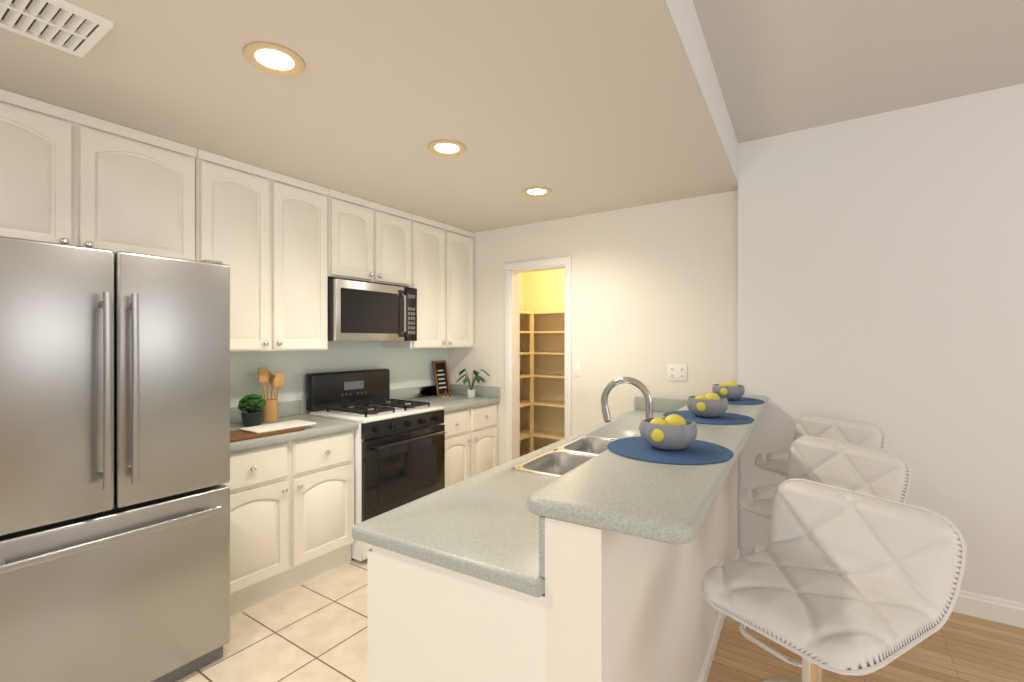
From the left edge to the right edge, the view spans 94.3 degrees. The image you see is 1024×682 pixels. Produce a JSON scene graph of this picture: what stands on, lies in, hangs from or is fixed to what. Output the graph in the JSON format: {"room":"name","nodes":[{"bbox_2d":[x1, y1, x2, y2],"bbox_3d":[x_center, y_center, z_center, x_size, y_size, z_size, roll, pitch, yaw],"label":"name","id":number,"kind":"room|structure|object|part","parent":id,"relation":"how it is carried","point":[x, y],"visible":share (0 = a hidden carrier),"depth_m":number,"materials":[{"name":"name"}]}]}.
{"room":"kitchen","nodes":[
{"label":"kitchen","id":0,"kind":"room"},
{"bbox_2d":[0,0,737,232],"bbox_3d":[-1.346,-1.275,1.114,3.054,0.490,6.754,0,0,34],"label":"ceiling","id":1,"kind":"structure","parent":0,"point":[580,107],"depth_m":1.99,"materials":[{"name":"beige paint"}]},
{"bbox_2d":[0,0,112,57],"bbox_3d":[-1.567,-1.021,1.384,0.305,0.016,0.557,0,0,34],"label":"ceiling vent","id":2,"kind":"object","parent":1,"relation":"in","point":[69,27],"visible":1,"depth_m":1.52,"materials":[{"name":"white metal"}]},
{"bbox_2d":[243,42,304,76],"bbox_3d":[-0.866,-1.024,1.735,0.204,0.010,0.204,0,0,34],"label":"recessed light","id":3,"kind":"object","parent":1,"relation":"in","point":[273,59],"visible":1,"depth_m":1.73,"materials":[{"name":"beige"}]},
{"bbox_2d":[428,140,465,156],"bbox_3d":[-0.346,-1.024,2.530,0.204,0.010,0.204,0,0,34],"label":"recessed light","id":4,"kind":"object","parent":1,"relation":"in","point":[447,148],"visible":0.98,"depth_m":2.53,"materials":[{"name":"beige"}]},
{"bbox_2d":[522,187,551,196],"bbox_3d":[0.171,-1.024,3.267,0.204,0.010,0.204,0,0,34],"label":"recessed light","id":5,"kind":"object","parent":1,"relation":"in","point":[537,191],"visible":0.98,"depth_m":3.26,"materials":[{"name":"beige"}]},
{"bbox_2d":[230,273,523,456],"bbox_3d":[-2.142,-0.020,2.562,0.120,2.900,8.274,0,0,34],"label":"wall","id":6,"kind":"structure","parent":0,"point":[409,367],"depth_m":3.64,"materials":[{"name":"white paint"}]},
{"bbox_2d":[0,89,195,260],"bbox_3d":[-2.092,-0.700,2.220,0.337,0.620,0.981,0,0,34],"label":"upper cabinet","id":7,"kind":"object","parent":6,"relation":"attached to","point":[67,176],"depth_m":2.17,"materials":[{"name":"white wood"}]},
{"bbox_2d":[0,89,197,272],"bbox_3d":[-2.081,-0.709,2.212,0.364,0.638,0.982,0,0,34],"label":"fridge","id":8,"kind":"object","parent":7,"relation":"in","point":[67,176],"depth_m":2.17,"materials":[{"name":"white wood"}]},
{"bbox_2d":[196,149,331,351],"bbox_3d":[-1.594,-0.475,2.964,0.337,1.070,0.802,0,0,34],"label":"upper cabinet","id":9,"kind":"object","parent":6,"relation":"attached to","point":[284,247],"depth_m":2.85,"materials":[{"name":"white wood"}]},
{"bbox_2d":[230,401,301,424],"bbox_3d":[-1.750,0.470,3.016,0.020,0.100,0.889,0,0,34],"label":"backsplash","id":10,"kind":"structure","parent":6,"relation":"attached to","point":[285,409],"depth_m":3.27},
{"bbox_2d":[332,190,411,287],"bbox_3d":[-1.158,-0.725,3.615,0.337,0.570,0.756,0,0,34],"label":"upper cabinet","id":11,"kind":"object","parent":6,"relation":"attached to","point":[372,243],"depth_m":3.49,"materials":[{"name":"white wood"}]},
{"bbox_2d":[328,278,416,340],"bbox_3d":[-1.113,-0.210,3.585,0.444,0.420,0.750,0,0,34],"label":"microwave","id":12,"kind":"object","parent":11,"relation":"attached to","point":[362,311],"visible":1,"depth_m":3.41,"materials":[{"name":"grey metal"}]},
{"bbox_2d":[384,214,473,347],"bbox_3d":[-0.721,-0.475,4.268,0.337,1.070,0.809,0,0,34],"label":"upper cabinet","id":13,"kind":"object","parent":6,"relation":"attached to","point":[442,255],"depth_m":4.14,"materials":[{"name":"white wood"}]},
{"bbox_2d":[175,558,726,681],"bbox_3d":[-1.018,1.460,1.797,2.800,0.060,8.254,0,0,34],"label":"floor","id":14,"kind":"structure","parent":0,"point":[315,630],"depth_m":2.29,"materials":[{"name":"beige tile"}]},
{"bbox_2d":[0,236,229,681],"bbox_3d":[-1.834,0.535,2.025,0.929,1.790,0.835,0,0,34],"label":"fridge","id":15,"kind":"object","parent":14,"relation":"on","point":[114,466],"visible":1,"depth_m":1.79,"materials":[{"name":"grey metal"}]},
{"bbox_2d":[224,429,353,617],"bbox_3d":[-1.501,0.996,2.851,0.617,0.868,0.883,0,0,34],"label":"base cabinet","id":16,"kind":"object","parent":14,"relation":"on","point":[292,503],"depth_m":2.69,"materials":[{"name":"white wood"}]},
{"bbox_2d":[230,413,357,452],"bbox_3d":[-1.493,0.540,2.845,0.637,0.040,0.889,0,0,34],"label":"countertop","id":17,"kind":"structure","parent":16,"relation":"on","point":[323,426],"depth_m":2.82,"materials":[{"name":"grey stone"}]},
{"bbox_2d":[238,394,265,426],"bbox_3d":[-1.587,0.421,2.906,0.150,0.197,0.151,0,0,34],"label":"boxwood plant","id":18,"kind":"object","parent":17,"relation":"on","point":[251,407],"visible":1,"depth_m":2.87,"materials":[{"name":"green plant"}]},
{"bbox_2d":[230,426,304,441],"bbox_3d":[-1.425,0.510,2.663,0.240,0.018,0.440,0,0,34],"label":"cutting board","id":19,"kind":"object","parent":17,"relation":"on","point":[237,435],"visible":0.38,"depth_m":2.57,"materials":[{"name":"brown wood"}]},
{"bbox_2d":[239,420,315,433],"bbox_3d":[-1.352,0.495,2.758,0.195,0.012,0.360,0,0,34],"label":"tea towel","id":20,"kind":"object","parent":19,"relation":"on","point":[259,429],"visible":1,"depth_m":2.72,"materials":[{"name":"white fabric"}]},
{"bbox_2d":[258,367,283,422],"bbox_3d":[-1.565,0.343,3.071,0.116,0.352,0.159,0,0,34],"label":"utensil crock","id":21,"kind":"object","parent":17,"relation":"on","point":[270,410],"visible":0.98,"depth_m":3.04,"materials":[{"name":"brown wood"}]},
{"bbox_2d":[306,369,445,560],"bbox_3d":[-0.974,0.830,3.492,0.726,1.200,0.752,0,0,34],"label":"range","id":22,"kind":"object","parent":14,"relation":"on","point":[399,452],"visible":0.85,"depth_m":3.33,"materials":[{"name":"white metal"}]},
{"bbox_2d":[442,405,497,487],"bbox_3d":[-0.604,0.996,4.192,0.617,0.868,0.806,0,0,34],"label":"base cabinet","id":23,"kind":"object","parent":14,"relation":"on","point":[471,435],"depth_m":4.04,"materials":[{"name":"white wood"}]},
{"bbox_2d":[388,393,499,412],"bbox_3d":[-0.596,0.540,4.185,0.637,0.040,0.808,0,0,34],"label":"countertop","id":24,"kind":"structure","parent":23,"relation":"on","point":[460,400],"depth_m":4.15,"materials":[{"name":"grey stone"}]},
{"bbox_2d":[432,360,449,395],"bbox_3d":[-0.671,0.353,4.529,0.076,0.330,0.180,0,0,34],"label":"chalkboard sign","id":25,"kind":"object","parent":24,"relation":"on","point":[441,377],"visible":0.9,"depth_m":4.53,"materials":[{"name":"black"}]},
{"bbox_2d":[442,389,453,397],"bbox_3d":[-0.595,0.484,4.405,0.112,0.071,0.112,0,0,34],"label":"tray","id":26,"kind":"object","parent":24,"relation":"on","point":[445,395],"visible":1,"depth_m":4.39,"materials":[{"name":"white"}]},
{"bbox_2d":[456,369,489,397],"bbox_3d":[-0.374,0.386,4.345,0.317,0.266,0.300,0,0,34],"label":"potted plant","id":27,"kind":"object","parent":24,"relation":"on","point":[471,391],"visible":1,"depth_m":4.31,"materials":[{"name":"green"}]},
{"bbox_2d":[368,533,619,681],"bbox_3d":[-0.054,0.996,1.376,0.564,0.868,0.438,0,0,31],"label":"base cabinet","id":28,"kind":"object","parent":14,"relation":"on","point":[594,553],"depth_m":1.12,"materials":[{"name":"white"}]},
{"bbox_2d":[352,409,663,600],"bbox_3d":[0.493,0.540,2.317,0.607,0.040,2.660,0,0,31],"label":"countertop","id":29,"kind":"structure","parent":28,"relation":"on","point":[470,527],"depth_m":1.30,"materials":[{"name":"grey stone"}]},
{"bbox_2d":[508,421,639,476],"bbox_3d":[0.405,0.573,2.139,0.489,0.257,0.792,0,0,31],"label":"sink","id":30,"kind":"object","parent":29,"relation":"in","point":[549,459],"depth_m":2.28,"materials":[{"name":"silver metal"}]},
{"bbox_2d":[600,377,656,464],"bbox_3d":[0.491,0.337,2.046,0.245,0.364,0.111,0,0,31],"label":"faucet","id":31,"kind":"object","parent":29,"relation":"on","point":[620,380],"depth_m":2.07,"materials":[{"name":"silver metal"}]},
{"bbox_2d":[536,521,591,576],"bbox_3d":[0.748,0.454,2.168,0.015,0.132,2.626,0,0,31],"label":"backsplash","id":32,"kind":"structure","parent":28,"relation":"attached to","point":[554,543],"depth_m":1.03,"materials":[{"name":"white paint"}]},
{"bbox_2d":[516,393,767,552],"bbox_3d":[0.819,0.365,2.026,0.366,0.040,2.487,0,0,31],"label":"countertop","id":33,"kind":"structure","parent":28,"relation":"on","point":[662,484],"depth_m":1.25,"materials":[{"name":"grey stone"}]},
{"bbox_2d":[639,417,697,450],"bbox_3d":[0.495,0.297,1.509,0.171,0.084,0.173,0,0,31],"label":"bowl","id":34,"kind":"object","parent":33,"relation":"on","point":[668,433],"depth_m":1.46,"materials":[{"name":"grey ceramic"}]},
{"bbox_2d":[686,395,728,417],"bbox_3d":[0.880,0.297,2.142,0.174,0.084,0.173,0,0,31],"label":"bowl","id":35,"kind":"object","parent":33,"relation":"on","point":[700,406],"depth_m":2.09,"materials":[{"name":"grey ceramic"}]},
{"bbox_2d":[711,383,744,400],"bbox_3d":[1.254,0.297,2.757,0.178,0.084,0.172,0,0,31],"label":"bowl","id":36,"kind":"object","parent":33,"relation":"on","point":[731,391],"depth_m":2.70,"materials":[{"name":"grey ceramic"}]},
{"bbox_2d":[520,311,531,452],"bbox_3d":[-0.161,0.549,5.113,0.330,1.759,0.930,0,0,34],"label":"shelf unit","id":37,"kind":"object","parent":14,"relation":"on","point":[531,432],"depth_m":5.41,"materials":[{"name":"beige paint"}]},
{"bbox_2d":[532,311,564,451],"bbox_3d":[0.691,0.549,5.293,1.546,1.759,0.338,0,0,34],"label":"shelf unit","id":38,"kind":"object","parent":14,"relation":"on","point":[549,314],"depth_m":5.41,"materials":[{"name":"beige paint"}]},
{"bbox_2d":[620,537,655,681],"bbox_3d":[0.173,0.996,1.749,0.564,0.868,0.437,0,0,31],"label":"half wall","id":39,"kind":"structure","parent":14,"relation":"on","point":[637,559],"depth_m":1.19,"materials":[{"name":"white paint"}]},
{"bbox_2d":[712,497,723,566],"bbox_3d":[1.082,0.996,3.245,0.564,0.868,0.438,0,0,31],"label":"base cabinet","id":40,"kind":"object","parent":14,"relation":"on","point":[718,517],"depth_m":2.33,"materials":[{"name":"white"}]},
{"bbox_2d":[524,269,564,454],"bbox_3d":[0.820,-0.020,5.485,1.790,2.900,0.120,0,0,34],"label":"wall","id":41,"kind":"structure","parent":0,"point":[544,291],"depth_m":5.70,"materials":[{"name":"beige paint"}]},
{"bbox_2d":[448,190,737,465],"bbox_3d":[0.496,-0.020,4.017,2.645,2.900,0.120,0,0,34],"label":"wall","id":42,"kind":"structure","parent":0,"point":[654,290],"depth_m":3.67,"materials":[{"name":"white paint"}]},
{"bbox_2d":[504,256,570,462],"bbox_3d":[0.247,0.364,4.176,0.667,2.132,0.143,0,0,34],"label":"door frame","id":43,"kind":"structure","parent":42,"relation":"attached to","point":[513,271],"depth_m":4.28,"materials":[{"name":"white paint"}]},
{"bbox_2d":[574,362,581,375],"bbox_3d":[0.540,0.230,3.908,0.070,0.120,0.011,0,0,34],"label":"switch plate","id":44,"kind":"object","parent":42,"relation":"attached to","point":[577,368],"visible":1,"depth_m":3.90,"materials":[{"name":"white plastic"}]},
{"bbox_2d":[634,397,687,412],"bbox_3d":[1.177,0.470,3.446,0.581,0.100,0.020,0,0,31],"label":"backsplash","id":45,"kind":"structure","parent":42,"relation":"attached to","point":[662,405],"depth_m":3.47,"materials":[{"name":"grey stone"}]},
{"bbox_2d":[668,364,686,380],"bbox_3d":[1.205,0.230,3.463,0.140,0.120,0.010,0,0,34],"label":"wall outlet plate","id":46,"kind":"object","parent":42,"relation":"attached to","point":[677,372],"visible":1,"depth_m":3.46,"materials":[{"name":"white plastic"}]},
{"bbox_2d":[693,0,1023,142],"bbox_3d":[1.409,-1.405,-0.658,4.075,0.230,6.874,0,0,34],"label":"ceiling","id":47,"kind":"structure","parent":0,"point":[784,66],"depth_m":2.15,"materials":[{"name":"white paint"}]},
{"bbox_2d":[707,611,1023,681],"bbox_3d":[1.405,1.460,-0.607,3.900,0.060,6.954,0,0,34],"label":"floor","id":48,"kind":"structure","parent":0,"point":[958,647],"depth_m":2.14,"materials":[{"name":"brown wood"}]},
{"bbox_2d":[755,415,885,551],"bbox_3d":[1.522,0.920,2.425,0.530,1.019,0.449,0,0,-25],"label":"stool","id":49,"kind":"object","parent":48,"relation":"on","point":[853,432],"visible":0.23,"depth_m":2.46,"materials":[{"name":"white leather"}]},
{"bbox_3d":[1.551,0.543,2.438,0.466,0.264,0.449,0,0,-25],"label":"seat","id":50,"kind":"part","parent":49,"relation":"part of","materials":[{"name":"white leather"}]},
{"bbox_2d":[737,436,910,681],"bbox_3d":[1.140,0.920,1.815,0.530,1.019,0.449,0,0,-27],"label":"stool","id":51,"kind":"object","parent":48,"relation":"on","point":[881,473],"visible":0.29,"depth_m":1.84,"materials":[{"name":"white leather"}]},
{"bbox_3d":[1.168,0.543,1.829,0.466,0.264,0.449,0,0,-27],"label":"seat","id":52,"kind":"part","parent":51,"relation":"part of","materials":[{"name":"white leather"}]},
{"bbox_2d":[701,478,965,681],"bbox_3d":[0.737,0.920,1.170,0.530,1.019,0.449,0,0,-31],"label":"stool","id":53,"kind":"object","parent":48,"relation":"on","point":[839,580],"visible":1,"depth_m":1.14,"materials":[{"name":"white leather"}]},
{"bbox_2d":[738,83,1023,602],"bbox_3d":[3.195,-0.020,2.117,3.955,2.900,0.274,0,0,34],"label":"wall","id":54,"kind":"structure","parent":0,"point":[881,270],"depth_m":2.63,"materials":[{"name":"white paint"}]},
{"bbox_2d":[755,545,1023,627],"bbox_3d":[3.137,1.370,1.981,3.810,0.120,0.015,0,0,34],"label":"baseboard","id":55,"kind":"structure","parent":54,"relation":"attached to","point":[996,609],"depth_m":2.43,"materials":[{"name":"white paint"}]}
]}

